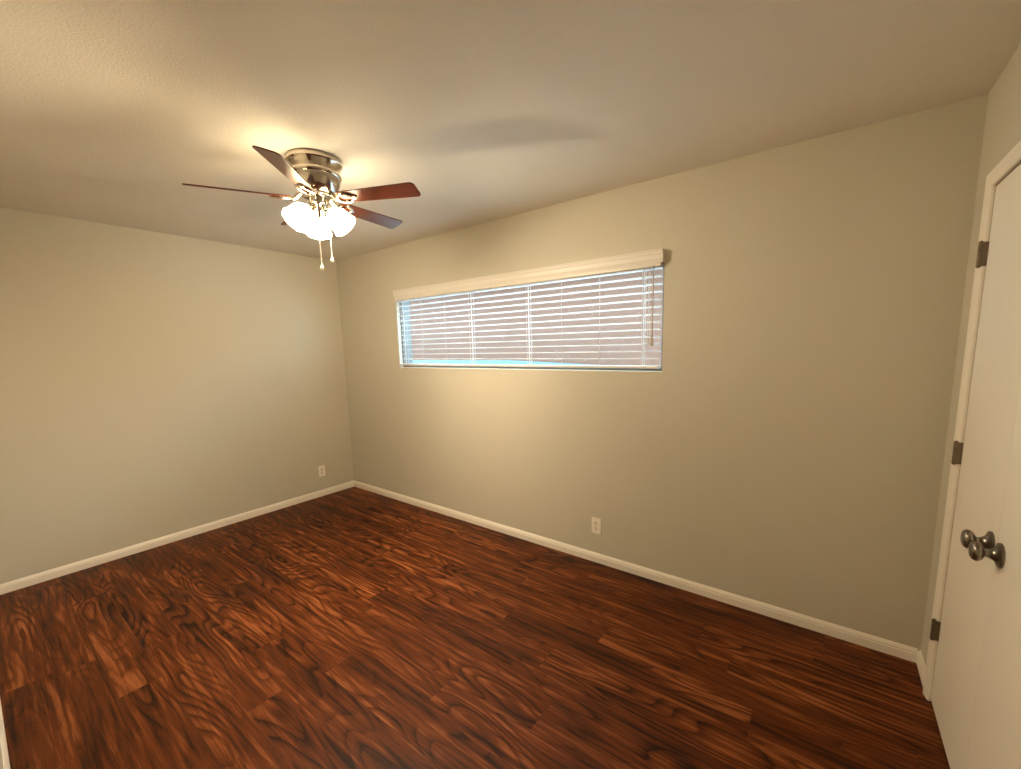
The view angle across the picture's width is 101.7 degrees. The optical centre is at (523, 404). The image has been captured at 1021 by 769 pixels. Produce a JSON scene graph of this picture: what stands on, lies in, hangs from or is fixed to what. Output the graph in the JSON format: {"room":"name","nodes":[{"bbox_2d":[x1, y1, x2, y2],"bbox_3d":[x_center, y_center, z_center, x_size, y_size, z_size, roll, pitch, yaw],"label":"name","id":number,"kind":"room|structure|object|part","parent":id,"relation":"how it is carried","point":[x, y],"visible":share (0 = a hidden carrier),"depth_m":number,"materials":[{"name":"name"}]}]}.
{"room":"empty bedroom","nodes":[
{"label":"empty bedroom","id":0,"kind":"room"},
{"bbox_2d":[0,743,3,768],"bbox_3d":[-1.602,0.179,1.042,4.654,2.440,0.128,5,10,36],"label":"wall","id":1,"kind":"structure","parent":0,"point":[1,759],"depth_m":1.46,"materials":[{"name":"beige paint"}]},
{"bbox_2d":[0,700,9,768],"bbox_3d":[-1.530,1.346,1.259,4.642,0.066,0.012,5,10,36],"label":"baseboard","id":2,"kind":"structure","parent":1,"relation":"attached to","point":[4,749],"depth_m":1.58,"materials":[{"name":"white paint"}]},
{"bbox_2d":[0,207,353,583],"bbox_3d":[-2.741,-0.143,3.528,0.140,2.440,2.837,5,10,36],"label":"wall","id":3,"kind":"structure","parent":0,"point":[153,385],"depth_m":3.20,"materials":[{"name":"beige paint"}]},
{"bbox_2d":[0,480,353,594],"bbox_3d":[-2.657,1.038,3.643,0.012,0.066,2.568,5,10,36],"label":"baseboard","id":4,"kind":"structure","parent":3,"relation":"attached to","point":[47,575],"depth_m":3.28,"materials":[{"name":"white paint"}]},
{"bbox_2d":[318,465,324,476],"bbox_3d":[-2.115,0.691,4.354,0.009,0.114,0.070,5,10,36],"label":"wall outlet","id":5,"kind":"object","parent":3,"relation":"attached to","point":[321,469],"visible":1,"depth_m":4.35,"materials":[{"name":"beige plastic"}]},
{"bbox_2d":[0,487,949,768],"bbox_3d":[-0.777,1.258,2.297,4.934,0.080,2.837,5,10,36],"label":"floor","id":6,"kind":"structure","parent":0,"point":[353,627],"depth_m":1.98,"materials":[{"name":"brown wood"}]},
{"bbox_2d":[0,0,1020,260],"bbox_3d":[-0.832,-1.247,1.948,4.934,0.100,2.837,5,10,36],"label":"ceiling","id":7,"kind":"structure","parent":0,"point":[492,109],"depth_m":1.53,"materials":[{"name":"white paint"}]},
{"bbox_2d":[182,145,420,269],"bbox_3d":[-1.023,-0.948,2.113,1.030,0.530,1.018,5,10,36],"label":"ceiling fan","id":8,"kind":"object","parent":7,"relation":"hanging from","point":[316,177],"visible":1,"depth_m":2.01,"materials":[{"name":"brushed nickel"},{"name":"mahogany wood"},{"name":"frosted white glass"}]},
{"bbox_3d":[-1.324,-0.999,1.938,0.417,0.006,0.102,-5,24,-24],"label":"blade","id":9,"kind":"part","parent":8,"relation":"part of","materials":[{"name":"brown wood"}]},
{"bbox_3d":[-0.989,-0.980,1.751,0.102,0.006,0.417,14,6,-8],"label":"blade","id":10,"kind":"part","parent":8,"relation":"part of","materials":[{"name":"brown wood"}]},
{"bbox_3d":[-1.080,-0.903,1.994,0.131,0.133,0.133,5,10,36],"label":"lamp shade","id":11,"kind":"part","parent":8,"relation":"part of","materials":[{"name":"white glass"}]},
{"bbox_3d":[-1.073,-0.918,2.004,0.047,0.067,0.065,5,10,36],"label":"light bulb","id":12,"kind":"part","parent":8,"relation":"part of","materials":[{"name":"white glass"}]},
{"bbox_3d":[-1.015,-0.853,2.063,0.004,0.299,0.010,-4,8,-16],"label":"pull chain","id":13,"kind":"part","parent":8,"relation":"part of","materials":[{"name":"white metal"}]},
{"bbox_3d":[-1.076,-0.929,2.186,0.133,0.133,0.128,5,10,36],"label":"lamp shade","id":14,"kind":"part","parent":8,"relation":"part of","materials":[{"name":"white glass"}]},
{"bbox_3d":[-0.912,-0.919,2.086,0.135,0.133,0.131,5,10,36],"label":"lamp shade","id":15,"kind":"part","parent":8,"relation":"part of","materials":[{"name":"white glass"}]},
{"bbox_3d":[-0.868,-1.067,2.353,0.102,0.006,0.417,-15,0,30],"label":"blade","id":16,"kind":"part","parent":8,"relation":"part of","materials":[{"name":"brown wood"}]},
{"bbox_3d":[-0.707,-1.022,2.008,0.417,0.006,0.102,0,-8,11],"label":"blade","id":17,"kind":"part","parent":8,"relation":"part of","materials":[{"name":"brown wood"}]},
{"bbox_2d":[336,94,987,653],"bbox_3d":[-0.010,-0.157,3.200,4.654,2.440,0.140,5,10,36],"label":"wall","id":18,"kind":"structure","parent":0,"point":[786,450],"depth_m":2.24,"materials":[{"name":"beige paint"}]},
{"bbox_2d":[399,267,663,372],"bbox_3d":[-0.139,-0.612,3.222,2.472,0.670,0.143,5,10,36],"label":"window","id":19,"kind":"structure","parent":18,"relation":"in","point":[410,359],"depth_m":3.28,"materials":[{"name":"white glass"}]},
{"bbox_2d":[393,248,664,369],"bbox_3d":[-0.180,-0.612,3.152,2.461,0.723,0.082,5,10,36],"label":"window blind","id":20,"kind":"object","parent":19,"relation":"attached to","point":[643,261],"visible":1,"depth_m":2.87,"materials":[{"name":"white plastic"}]},
{"bbox_3d":[-1.101,-0.670,3.837,0.006,0.583,0.059,5,10,36],"label":"ladder cord","id":21,"kind":"part","parent":20,"relation":"part of","materials":[{"name":"white fabric"}]},
{"bbox_3d":[-0.416,-0.616,3.340,0.006,0.583,0.059,5,10,36],"label":"ladder cord","id":22,"kind":"part","parent":20,"relation":"part of","materials":[{"name":"white fabric"}]},
{"bbox_3d":[0.036,-0.580,3.012,0.006,0.583,0.059,5,10,36],"label":"ladder cord","id":23,"kind":"part","parent":20,"relation":"part of","materials":[{"name":"white fabric"}]},
{"bbox_3d":[-0.172,-0.304,3.209,2.439,0.016,0.052,5,10,36],"label":"rail","id":24,"kind":"part","parent":20,"relation":"part of","materials":[{"name":"white plastic"}]},
{"bbox_3d":[0.256,-0.558,2.818,0.002,0.583,0.002,5,10,36],"label":"lift cord","id":25,"kind":"part","parent":20,"relation":"part of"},
{"bbox_3d":[0.484,-0.540,2.652,0.002,0.583,0.002,5,10,36],"label":"lift cord","id":26,"kind":"part","parent":20,"relation":"part of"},
{"bbox_3d":[0.725,-0.526,2.513,0.006,0.583,0.059,5,10,36],"label":"ladder cord","id":27,"kind":"part","parent":20,"relation":"part of","materials":[{"name":"white fabric"}]},
{"bbox_3d":[0.739,-0.580,2.449,0.022,0.452,0.010,5,10,36],"label":"pull cord","id":28,"kind":"part","parent":20,"relation":"part of","materials":[{"name":"white plastic"}]},
{"bbox_3d":[-0.163,-0.278,3.226,2.472,0.008,0.037,5,10,36],"label":"sill","id":29,"kind":"part","parent":19,"relation":"part of","materials":[{"name":"white paint"}]},
{"bbox_2d":[592,517,600,534],"bbox_3d":[0.502,0.839,2.884,0.070,0.114,0.009,5,10,36],"label":"wall outlet","id":30,"kind":"object","parent":18,"relation":"attached to","point":[596,523],"visible":1,"depth_m":2.88,"materials":[{"name":"beige plastic"}]},
{"bbox_2d":[354,480,917,662],"bbox_3d":[-0.029,1.027,3.304,4.631,0.066,0.012,5,10,36],"label":"baseboard","id":31,"kind":"structure","parent":18,"relation":"attached to","point":[879,644],"depth_m":2.54,"materials":[{"name":"white paint"}]},
{"bbox_2d":[921,43,1020,700],"bbox_3d":[1.144,0.165,0.710,0.170,2.440,2.837,5,10,36],"label":"wall","id":32,"kind":"structure","parent":0,"point":[1002,127],"depth_m":1.61,"materials":[{"name":"beige paint"}]},
{"bbox_2d":[916,650,925,685],"bbox_3d":[1.787,1.188,1.863,0.012,0.066,0.212,5,10,36],"label":"baseboard","id":33,"kind":"structure","parent":32,"relation":"attached to","point":[920,662],"depth_m":1.88,"materials":[{"name":"white paint"}]},
{"bbox_2d":[923,140,1020,700],"bbox_3d":[1.380,0.270,1.206,0.016,2.084,1.090,5,10,36],"label":"door frame","id":34,"kind":"structure","parent":32,"relation":"attached to","point":[1013,157],"depth_m":1.58,"materials":[{"name":"white paint"}]},
{"bbox_2d":[930,164,1020,768],"bbox_3d":[1.524,0.260,1.414,0.100,2.016,0.501,5,10,36],"label":"door","id":35,"kind":"structure","parent":32,"relation":"in","point":[984,455],"depth_m":1.38,"materials":[{"name":"white paint"}]},
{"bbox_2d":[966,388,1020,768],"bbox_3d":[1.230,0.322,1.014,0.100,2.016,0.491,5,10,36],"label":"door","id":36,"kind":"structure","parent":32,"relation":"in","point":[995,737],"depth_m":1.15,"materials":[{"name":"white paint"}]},
{"bbox_3d":[1.684,0.500,9.579,28.000,0.100,11.840,5,10,36],"label":"ground","id":37,"kind":"structure","parent":0,"visible":0},
{"bbox_2d":[413,360,588,364],"bbox_3d":[-2.293,-0.068,8.130,9.200,1.600,0.100,5,10,36],"label":"wall","id":38,"kind":"structure","parent":37,"relation":"on","point":[414,361],"depth_m":6.75,"materials":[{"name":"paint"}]},
{"bbox_2d":[409,267,662,365],"bbox_3d":[0.510,-0.953,7.802,24.000,3.320,1.300,5,10,36],"label":"wall","id":39,"kind":"structure","parent":37,"relation":"on","point":[430,353],"depth_m":8.13,"materials":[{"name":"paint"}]}
]}

